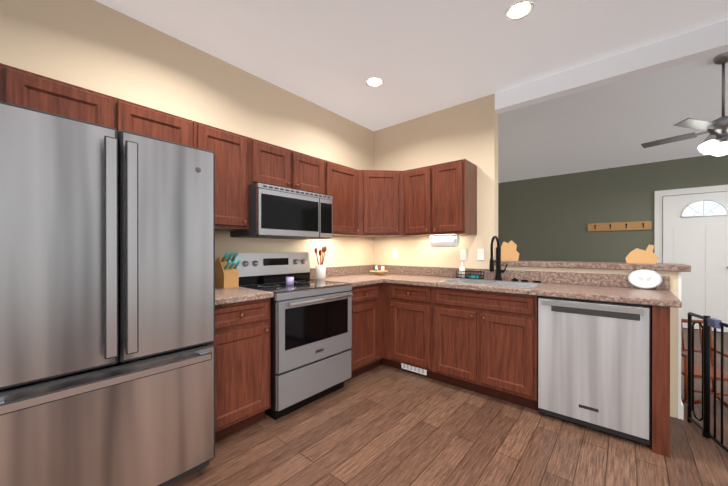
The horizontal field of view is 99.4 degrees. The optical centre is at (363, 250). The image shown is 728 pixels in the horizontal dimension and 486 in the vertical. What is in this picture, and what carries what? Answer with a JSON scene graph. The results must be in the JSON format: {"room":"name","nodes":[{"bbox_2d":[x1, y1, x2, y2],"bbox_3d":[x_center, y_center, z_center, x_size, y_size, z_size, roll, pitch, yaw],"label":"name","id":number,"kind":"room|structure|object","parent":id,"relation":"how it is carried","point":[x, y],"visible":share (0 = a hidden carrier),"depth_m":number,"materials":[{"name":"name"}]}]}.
{"room":"kitchen","nodes":[
{"label":"kitchen","id":0,"kind":"room"},
{"bbox_2d":[0,0,373,267],"bbox_3d":[-0.624,-0.801,3.211,0.120,4.000,9.820,0,0,40],"label":"wall","id":1,"kind":"structure","parent":0,"point":[94,45],"depth_m":2.28,"materials":[{"name":"beige paint"}]},
{"bbox_2d":[0,63,195,147],"bbox_3d":[-1.559,-0.702,1.757,0.327,0.312,0.990,0,0,40],"label":"upper cabinet","id":2,"kind":"object","parent":1,"relation":"attached to","point":[20,87],"depth_m":1.64,"materials":[{"name":"brown wood"}]},
{"bbox_2d":[196,122,251,230],"bbox_3d":[-1.109,-0.509,2.288,0.327,0.700,0.394,0,0,40],"label":"upper cabinet","id":3,"kind":"object","parent":1,"relation":"attached to","point":[233,151],"depth_m":2.22,"materials":[{"name":"brown wood"}]},
{"bbox_2d":[252,138,327,194],"bbox_3d":[-0.734,-0.683,2.730,0.327,0.355,0.762,0,0,40],"label":"upper cabinet","id":4,"kind":"object","parent":1,"relation":"attached to","point":[272,164],"depth_m":2.59,"materials":[{"name":"brown wood"}]},
{"bbox_2d":[230,183,332,239],"bbox_3d":[-0.696,-0.305,2.699,0.429,0.390,0.758,0,0,40],"label":"microwave","id":5,"kind":"object","parent":4,"relation":"attached to","point":[276,212],"visible":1,"depth_m":2.48,"materials":[{"name":"grey metal"}]},
{"bbox_2d":[328,161,359,236],"bbox_3d":[-0.331,-0.511,3.206,0.327,0.700,0.480,0,0,40],"label":"upper cabinet","id":6,"kind":"object","parent":1,"relation":"attached to","point":[343,181],"depth_m":3.12,"materials":[{"name":"brown wood"}]},
{"bbox_2d":[356,170,407,237],"bbox_3d":[0.166,-0.512,3.535,0.659,0.700,0.659,0,0,40],"label":"upper cabinet","id":7,"kind":"object","parent":1,"relation":"attached to","point":[381,191],"depth_m":3.31,"materials":[{"name":"brown wood"}]},
{"bbox_2d":[95,0,727,130],"bbox_3d":[0.895,-1.563,-0.504,7.000,0.060,6.120,0,0,40],"label":"ceiling","id":8,"kind":"structure","parent":0,"point":[420,58],"depth_m":2.25,"materials":[{"name":"white paint"}]},
{"bbox_2d":[365,77,383,86],"bbox_3d":[0.096,-1.538,2.822,0.170,0.003,0.170,0,0,40],"label":"recessed light","id":9,"kind":"object","parent":8,"relation":"in","point":[371,82],"visible":1,"depth_m":2.83,"materials":[{"name":"white"}]},
{"bbox_2d":[505,0,533,20],"bbox_3d":[0.996,-1.536,1.981,0.170,0.003,0.170,0,0,40],"label":"recessed light","id":10,"kind":"object","parent":8,"relation":"in","point":[520,11],"visible":1,"depth_m":1.98,"materials":[{"name":"white"}]},
{"bbox_2d":[168,328,727,485],"bbox_3d":[2.046,1.234,0.952,7.120,0.060,9.820,0,0,40],"label":"floor","id":11,"kind":"structure","parent":0,"point":[382,425],"depth_m":1.89,"materials":[{"name":"brown wood"}]},
{"bbox_2d":[0,101,214,485],"bbox_3d":[-1.357,0.331,1.596,0.847,1.742,0.834,0,0,40],"label":"fridge","id":12,"kind":"object","parent":11,"relation":"on","point":[107,304],"visible":1,"depth_m":1.30,"materials":[{"name":"grey metal"}]},
{"bbox_2d":[212,298,270,441],"bbox_3d":[-1.022,0.764,2.171,0.618,0.874,0.459,0,0,40],"label":"base cabinet","id":13,"kind":"object","parent":11,"relation":"on","point":[242,343],"depth_m":1.99,"materials":[{"name":"brown wood"}]},
{"bbox_2d":[215,287,273,304],"bbox_3d":[-1.013,0.256,2.161,0.642,0.139,0.459,0,0,40],"label":"countertop","id":14,"kind":"structure","parent":13,"relation":"on","point":[236,294],"depth_m":2.04,"materials":[{"name":"stone"}]},
{"bbox_2d":[215,253,240,287],"bbox_3d":[-1.047,0.150,2.389,0.210,0.270,0.115,0,0,40],"label":"knife block","id":15,"kind":"object","parent":14,"relation":"on","point":[226,274],"visible":1,"depth_m":2.36,"materials":[{"name":"brown wood"}]},
{"bbox_2d":[232,252,352,419],"bbox_3d":[-0.573,0.610,2.596,0.717,1.180,0.758,0,0,40],"label":"range","id":16,"kind":"object","parent":11,"relation":"on","point":[311,333],"visible":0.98,"depth_m":2.41,"materials":[{"name":"silver metal"}]},
{"bbox_2d":[286,277,293,284],"bbox_3d":[-0.623,0.256,2.596,0.066,0.064,0.066,0,0,40],"label":"candle","id":17,"kind":"object","parent":16,"relation":"on","point":[289,280],"visible":1,"depth_m":2.57,"materials":[{"name":"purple wax"}]},
{"bbox_2d":[344,283,379,381],"bbox_3d":[-0.233,0.762,3.100,0.618,0.874,0.435,0,0,40],"label":"base cabinet","id":18,"kind":"object","parent":11,"relation":"on","point":[365,350],"depth_m":2.93,"materials":[{"name":"brown wood"}]},
{"bbox_2d":[310,265,382,286],"bbox_3d":[-0.203,0.254,3.102,0.660,0.139,0.479,0,0,40],"label":"countertop","id":19,"kind":"structure","parent":18,"relation":"on","point":[360,275],"depth_m":3.37,"materials":[{"name":"stone"}]},
{"bbox_2d":[314,246,326,278],"bbox_3d":[-0.435,0.117,3.126,0.132,0.332,0.123,0,0,40],"label":"utensil crock","id":20,"kind":"object","parent":19,"relation":"on","point":[320,270],"visible":1,"depth_m":3.09,"materials":[{"name":"white ceramic"}]},
{"bbox_2d":[384,283,431,378],"bbox_3d":[0.596,0.762,3.201,0.558,0.874,0.617,0,0,40],"label":"base cabinet","id":21,"kind":"object","parent":11,"relation":"on","point":[407,308],"depth_m":2.95,"materials":[{"name":"brown wood"}]},
{"bbox_2d":[401,363,426,374],"bbox_3d":[0.483,1.147,3.005,0.280,0.065,0.007,0,0,40],"label":"floor air vent","id":22,"kind":"object","parent":21,"relation":"attached to","point":[414,369],"visible":0.65,"depth_m":3.00,"materials":[{"name":"white metal"}]},
{"bbox_2d":[432,287,537,410],"bbox_3d":[1.130,0.763,2.748,0.842,0.874,0.617,0,0,40],"label":"base cabinet","id":23,"kind":"object","parent":11,"relation":"on","point":[484,342],"depth_m":2.47,"materials":[{"name":"brown wood"}]},
{"bbox_2d":[383,265,681,307],"bbox_3d":[0.956,0.254,2.867,2.732,0.139,0.660,0,0,40],"label":"countertop","id":24,"kind":"structure","parent":23,"relation":"on","point":[618,288],"depth_m":2.48,"materials":[{"name":"stone"}]},
{"bbox_2d":[370,265,387,274],"bbox_3d":[0.175,0.229,3.598,0.220,0.106,0.220,0,0,40],"label":"decorative tray","id":25,"kind":"object","parent":24,"relation":"on","point":[379,271],"visible":1,"depth_m":3.57,"materials":[{"name":"brown wood"}]},
{"bbox_2d":[456,261,483,278],"bbox_3d":[1.066,0.193,3.111,0.256,0.174,0.086,0,0,40],"label":"sink caddy","id":26,"kind":"object","parent":24,"relation":"on","point":[462,271],"visible":1,"depth_m":3.13,"materials":[{"name":"black metal"}]},
{"bbox_2d":[438,278,545,288],"bbox_3d":[1.112,0.378,2.725,0.780,0.194,0.450,0,0,40],"label":"sink","id":27,"kind":"object","parent":24,"relation":"in","point":[530,285],"visible":0.21,"depth_m":2.77,"materials":[{"name":"silver metal"}]},
{"bbox_2d":[489,236,507,279],"bbox_3d":[1.238,0.072,2.849,0.118,0.417,0.245,0,0,40],"label":"faucet","id":28,"kind":"object","parent":24,"relation":"on","point":[499,271],"visible":1,"depth_m":2.91,"materials":[{"name":"black metal"}]},
{"bbox_2d":[511,278,540,282],"bbox_3d":[1.449,0.265,2.767,0.240,0.030,0.060,0,0,40],"label":"stopper","id":29,"kind":"object","parent":24,"relation":"on","point":[515,279],"visible":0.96,"depth_m":2.75,"materials":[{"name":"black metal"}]},
{"bbox_2d":[628,269,662,288],"bbox_3d":[2.073,0.211,2.281,0.190,0.142,0.034,0,0,40],"label":"plate","id":30,"kind":"object","parent":24,"relation":"on","point":[645,279],"visible":0.94,"depth_m":2.27,"materials":[{"name":"white ceramic"}]},
{"bbox_2d":[538,296,650,445],"bbox_3d":[1.662,0.760,2.251,0.606,0.858,0.573,0,0,40],"label":"dishwasher","id":31,"kind":"object","parent":11,"relation":"on","point":[594,365],"visible":0.98,"depth_m":2.01,"materials":[{"name":"grey metal"}]},
{"bbox_2d":[681,319,727,405],"bbox_3d":[2.674,0.889,2.450,0.326,0.621,0.612,0,0,20],"label":"rocking chair","id":32,"kind":"object","parent":11,"relation":"on","point":[697,370],"visible":0.29,"depth_m":2.43,"materials":[{"name":"brown wood"}]},
{"bbox_2d":[687,312,727,452],"bbox_3d":[2.071,0.812,1.679,0.049,0.780,1.080,0,0,23],"label":"baby gate","id":33,"kind":"object","parent":11,"relation":"on","point":[709,322],"visible":1,"depth_m":1.98,"materials":[{"name":"black metal"}]},
{"bbox_2d":[374,20,727,417],"bbox_3d":[2.835,-0.798,1.786,7.000,4.000,0.120,0,0,40],"label":"wall","id":34,"kind":"structure","parent":0,"point":[468,130],"depth_m":3.08,"materials":[{"name":"beige paint"}]},
{"bbox_2d":[393,249,397,258],"bbox_3d":[0.382,0.040,3.780,0.070,0.115,0.008,0,0,40],"label":"electrical outlet","id":35,"kind":"object","parent":34,"relation":"attached to","point":[395,251],"depth_m":3.77,"materials":[{"name":"white plastic"}]},
{"bbox_2d":[404,159,476,236],"bbox_3d":[0.784,-0.511,3.229,0.675,0.700,0.326,0,0,40],"label":"upper cabinet","id":36,"kind":"object","parent":34,"relation":"attached to","point":[438,199],"depth_m":3.06,"materials":[{"name":"brown wood"}]},
{"bbox_2d":[430,235,459,246],"bbox_3d":[0.829,-0.096,3.187,0.300,0.127,0.110,0,0,40],"label":"paper towel","id":37,"kind":"object","parent":36,"relation":"attached to","point":[444,241],"visible":0.96,"depth_m":3.13,"materials":[{"name":"white paper"}]},
{"bbox_2d":[460,249,466,259],"bbox_3d":[1.038,0.041,3.224,0.070,0.115,0.008,0,0,40],"label":"electrical outlet","id":38,"kind":"object","parent":34,"relation":"attached to","point":[463,254],"depth_m":3.22,"materials":[{"name":"white plastic"}]},
{"bbox_2d":[477,249,483,259],"bbox_3d":[1.175,0.042,3.108,0.070,0.115,0.008,0,0,40],"label":"electrical outlet","id":39,"kind":"object","parent":34,"relation":"attached to","point":[480,252],"depth_m":3.11,"materials":[{"name":"white plastic"}]},
{"bbox_2d":[494,260,690,271],"bbox_3d":[1.883,0.125,2.710,1.325,0.045,0.365,0,0,40],"label":"bar","id":40,"kind":"object","parent":34,"relation":"on","point":[626,266],"visible":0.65,"depth_m":2.48,"materials":[{"name":"stone"}]},
{"bbox_2d":[501,240,518,260],"bbox_3d":[1.427,0.001,3.033,0.180,0.200,0.018,0,0,40],"label":"cutout","id":41,"kind":"object","parent":40,"relation":"on","point":[509,252],"visible":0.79,"depth_m":3.02,"materials":[{"name":"brown wood"}]},
{"bbox_2d":[625,244,657,263],"bbox_3d":[2.169,0.027,2.417,0.190,0.150,0.018,0,0,40],"label":"rabbit","id":42,"kind":"object","parent":40,"relation":"on","point":[640,256],"visible":0.97,"depth_m":2.40},
{"bbox_2d":[678,272,683,419],"bbox_3d":[2.296,0.676,2.246,0.027,1.050,0.128,0,0,40],"label":"trim","id":43,"kind":"structure","parent":34,"relation":"attached to","point":[680,410],"depth_m":2.20,"materials":[{"name":"white wood"}]},
{"bbox_2d":[498,154,727,332],"bbox_3d":[5.228,-0.114,4.609,7.000,2.620,0.120,0,0,40],"label":"wall","id":44,"kind":"structure","parent":0,"point":[549,218],"depth_m":5.52,"materials":[{"name":"green paint"}]},
{"bbox_2d":[588,221,651,230],"bbox_3d":[4.326,-0.408,5.251,0.821,0.139,0.062,0,0,40],"label":"coat hooks","id":45,"kind":"object","parent":44,"relation":"attached to","point":[636,225],"visible":1,"depth_m":5.21,"materials":[{"name":"brown wood"}]},
{"bbox_2d":[654,185,727,332],"bbox_3d":[5.046,0.121,4.628,1.010,2.150,0.082,0,0,40],"label":"door","id":46,"kind":"structure","parent":44,"relation":"attached to","point":[695,231],"depth_m":4.65,"materials":[{"name":"white"}]},
{"bbox_2d":[498,54,727,182],"bbox_3d":[4.070,-2.027,3.240,7.000,1.292,3.700,0,0,40],"label":"ceiling","id":47,"kind":"structure","parent":0,"point":[615,124],"depth_m":4.47,"materials":[{"name":"white paint"}]},
{"bbox_2d":[641,52,727,155],"bbox_3d":[3.834,-1.554,3.311,1.292,1.047,1.243,0,0,40],"label":"ceiling fan","id":48,"kind":"object","parent":47,"relation":"hanging from","point":[715,142],"visible":1,"depth_m":3.27,"materials":[{"name":"silver metal"}]}
]}

